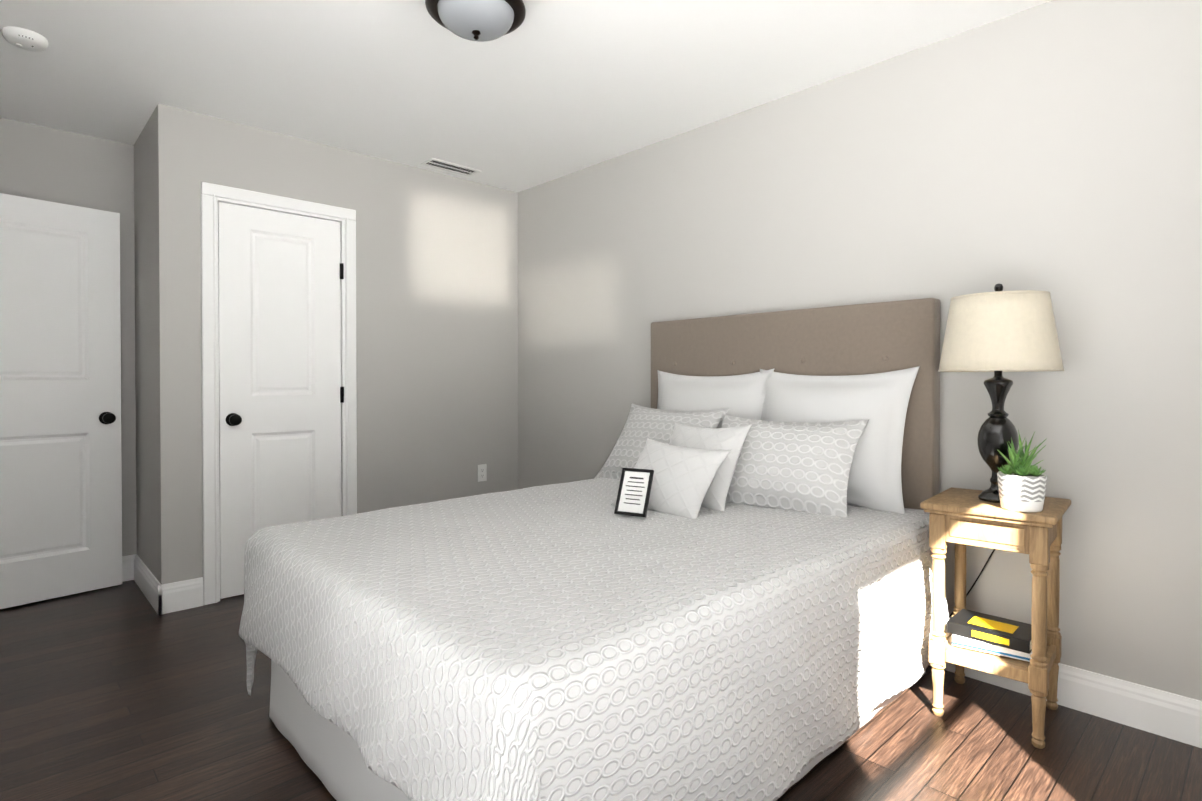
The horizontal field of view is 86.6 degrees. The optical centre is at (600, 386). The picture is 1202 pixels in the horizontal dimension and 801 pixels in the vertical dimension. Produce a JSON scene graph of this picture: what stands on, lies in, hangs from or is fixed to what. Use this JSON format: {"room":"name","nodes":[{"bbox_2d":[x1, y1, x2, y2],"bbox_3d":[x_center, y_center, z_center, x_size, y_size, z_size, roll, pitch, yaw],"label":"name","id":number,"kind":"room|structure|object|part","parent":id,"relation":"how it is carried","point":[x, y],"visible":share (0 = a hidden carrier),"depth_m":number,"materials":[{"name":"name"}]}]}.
{"room":"bedroom","nodes":[
{"label":"bedroom","id":0,"kind":"room"},
{"bbox_2d":[0,118,136,555],"bbox_3d":[-2.997,-0.132,3.353,1.083,2.458,0.100,-1,1,-43],"label":"wall","id":1,"kind":"structure","parent":0,"point":[55,165],"depth_m":3.50,"materials":[{"name":"grey paint"}]},
{"bbox_2d":[0,193,121,608],"bbox_3d":[-2.898,0.073,3.229,0.761,2.030,0.203,-1,1,-43],"label":"entry door","id":2,"kind":"structure","parent":1,"relation":"in","point":[60,446],"depth_m":3.29,"materials":[{"name":"white wood"}]},
{"bbox_2d":[122,555,129,581],"bbox_3d":[-2.946,1.027,3.332,0.853,0.140,0.016,-1,1,-43],"label":"baseboard","id":3,"kind":"structure","parent":1,"relation":"attached to","point":[125,559],"depth_m":3.59,"materials":[{"name":"white wood"}]},
{"bbox_2d":[134,111,156,578],"bbox_3d":[-2.387,-0.133,3.425,0.100,2.458,0.635,-1,1,-43],"label":"wall","id":4,"kind":"structure","parent":0,"point":[145,356],"depth_m":3.37,"materials":[{"name":"grey paint"}]},
{"bbox_2d":[130,554,169,614],"bbox_3d":[-2.374,1.027,3.337,0.016,0.140,0.736,-1,1,-43],"label":"baseboard","id":5,"kind":"structure","parent":4,"relation":"attached to","point":[155,593],"depth_m":3.26,"materials":[{"name":"white wood"}]},
{"bbox_2d":[154,103,517,604],"bbox_3d":[-1.397,-0.137,3.846,2.117,2.458,0.115,-1,1,-43],"label":"wall","id":6,"kind":"structure","parent":0,"point":[437,327],"depth_m":3.86,"materials":[{"name":"grey paint"}]},
{"bbox_2d":[201,182,356,604],"bbox_3d":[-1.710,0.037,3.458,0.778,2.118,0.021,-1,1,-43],"label":"door frame","id":7,"kind":"structure","parent":6,"relation":"attached to","point":[210,192],"depth_m":3.22,"materials":[{"name":"white wood"}]},
{"bbox_2d":[218,202,343,598],"bbox_3d":[-1.709,0.072,3.465,0.628,2.030,0.106,-1,1,-43],"label":"closet door","id":8,"kind":"structure","parent":6,"relation":"in","point":[281,389],"depth_m":3.45,"materials":[{"name":"white wood"}]},
{"bbox_2d":[478,464,486,481],"bbox_3d":[-0.806,0.587,4.329,0.070,0.115,0.009,-1,1,-43],"label":"electrical outlet","id":9,"kind":"object","parent":6,"relation":"attached to","point":[482,472],"visible":1,"depth_m":4.33,"materials":[{"name":"white plastic"}]},
{"bbox_2d":[0,0,1051,191],"bbox_3d":[-0.526,-1.401,2.273,3.200,0.100,5.050,-1,1,-43],"label":"ceiling","id":10,"kind":"structure","parent":0,"point":[545,91],"depth_m":2.71,"materials":[{"name":"white paint"}]},
{"bbox_2d":[2,26,47,51],"bbox_3d":[-2.222,-1.332,2.464,0.134,0.042,0.134,-1,1,-43],"label":"smoke detector","id":11,"kind":"object","parent":10,"relation":"attached to","point":[24,39],"visible":1,"depth_m":2.44,"materials":[{"name":"white plastic"}]},
{"bbox_2d":[420,158,480,176],"bbox_3d":[-0.933,-1.363,3.982,0.350,0.008,0.140,-1,1,-43],"label":"ceiling vent","id":12,"kind":"object","parent":10,"relation":"in","point":[448,166],"visible":1,"depth_m":3.97,"materials":[{"name":"white plastic"}]},
{"bbox_2d":[425,0,525,41],"bbox_3d":[-0.413,-1.248,2.112,0.326,0.203,0.326,-1,1,-43],"label":"ceiling light","id":13,"kind":"object","parent":10,"relation":"attached to","point":[480,20],"visible":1,"depth_m":2.07,"materials":[{"name":"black glass"}]},
{"bbox_2d":[0,580,1201,800],"bbox_3d":[-0.526,1.157,2.298,3.200,0.100,5.050,-1,1,-43],"label":"floor","id":14,"kind":"structure","parent":0,"point":[122,692],"depth_m":2.02,"materials":[{"name":"brown wood"}]},
{"bbox_2d":[239,298,948,800],"bbox_3d":[0.062,0.385,2.293,2.099,1.447,1.606,-1,1,-43],"label":"bed","id":15,"kind":"object","parent":14,"relation":"on","point":[711,580],"visible":1,"depth_m":1.76,"materials":[{"name":"white fabric"}]},
{"bbox_2d":[239,478,948,800],"bbox_3d":[0.022,0.788,2.259,1.989,0.642,1.606,-1,1,-43],"label":"comforter","id":16,"kind":"object","parent":15,"relation":"on","point":[552,642],"depth_m":1.56,"materials":[{"name":"fabric"}]},
{"bbox_2d":[614,468,653,517],"bbox_3d":[0.121,0.387,2.340,0.116,0.164,0.143,-1,1,-43],"label":"picture frame","id":17,"kind":"object","parent":15,"relation":"on","point":[634,490],"depth_m":2.34,"materials":[{"name":"black wood"}]},
{"bbox_2d":[611,438,730,518],"bbox_3d":[0.265,0.357,2.474,0.241,0.278,0.406,-1,1,-43],"label":"pillow","id":18,"kind":"object","parent":15,"relation":"on","point":[688,483],"depth_m":2.40,"materials":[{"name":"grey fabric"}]},
{"bbox_2d":[669,422,751,510],"bbox_3d":[0.395,0.323,2.613,0.211,0.348,0.410,-1,1,-43],"label":"pillow","id":19,"kind":"object","parent":15,"relation":"on","point":[730,489],"depth_m":2.53,"materials":[{"name":"grey fabric"}]},
{"bbox_3d":[0.792,0.378,2.987,0.085,1.445,1.456,-1,1,-43],"label":"headboard","id":20,"kind":"part","parent":15,"relation":"part of","materials":[{"name":"fabric"}]},
{"bbox_2d":[920,487,1070,748],"bbox_3d":[1.343,0.748,2.171,0.375,0.720,0.405,0,1,42],"label":"nightstand","id":21,"kind":"object","parent":14,"relation":"on","point":[961,518],"visible":0.83,"depth_m":2.08,"materials":[{"name":"brown wood"}]},
{"bbox_2d":[947,609,1031,661],"bbox_3d":[1.333,0.841,2.164,0.253,0.074,0.188,0,1,42],"label":"books","id":22,"kind":"object","parent":21,"relation":"in","point":[982,632],"visible":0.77,"depth_m":2.12,"materials":[{"name":"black paper"}]},
{"bbox_2d":[938,283,1063,566],"bbox_3d":[1.349,0.095,2.168,0.365,0.889,0.367,0,1,8],"label":"table lamp","id":23,"kind":"object","parent":21,"relation":"on","point":[998,331],"depth_m":2.05,"materials":[{"name":"black"}]},
{"bbox_2d":[949,567,984,617],"bbox_3d":[1.359,0.831,2.454,0.020,0.458,0.270,-1,1,-43],"label":"power cord","id":24,"kind":"object","parent":23,"relation":"attached to","point":[983,568],"depth_m":2.40,"materials":[{"name":"black plastic"}]},
{"bbox_3d":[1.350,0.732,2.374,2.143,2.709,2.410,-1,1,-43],"label":"cord","id":25,"kind":"part","parent":23,"relation":"part of","materials":[{"name":"black plastic"}]},
{"bbox_3d":[1.347,-0.178,2.163,0.362,0.254,0.362,-1,1,-43],"label":"lamp shade","id":26,"kind":"part","parent":23,"relation":"part of","materials":[{"name":"fabric"}]},
{"bbox_2d":[997,430,1046,511],"bbox_3d":[1.332,0.261,2.020,0.133,0.255,0.134,-1,1,-43],"label":"plant","id":27,"kind":"object","parent":21,"relation":"on","point":[1022,481],"visible":1,"depth_m":1.99,"materials":[{"name":"ceramic"}]},
{"bbox_3d":[1.331,0.333,2.020,0.132,0.112,0.132,-1,1,-43],"label":"pot","id":28,"kind":"part","parent":27,"relation":"part of","materials":[{"name":"ceramic"}]},
{"bbox_2d":[518,0,1201,700],"bbox_3d":[0.599,-0.132,3.352,0.100,2.458,5.050,-1,1,-43],"label":"wall","id":29,"kind":"structure","parent":0,"point":[1054,148],"depth_m":2.37,"materials":[{"name":"grey paint"}]},
{"bbox_2d":[929,662,1201,747],"bbox_3d":[0.815,1.030,3.051,0.016,0.140,4.100,-1,1,-43],"label":"baseboard","id":30,"kind":"structure","parent":29,"relation":"attached to","point":[1173,716],"depth_m":2.09,"materials":[{"name":"white wood"}]}
]}

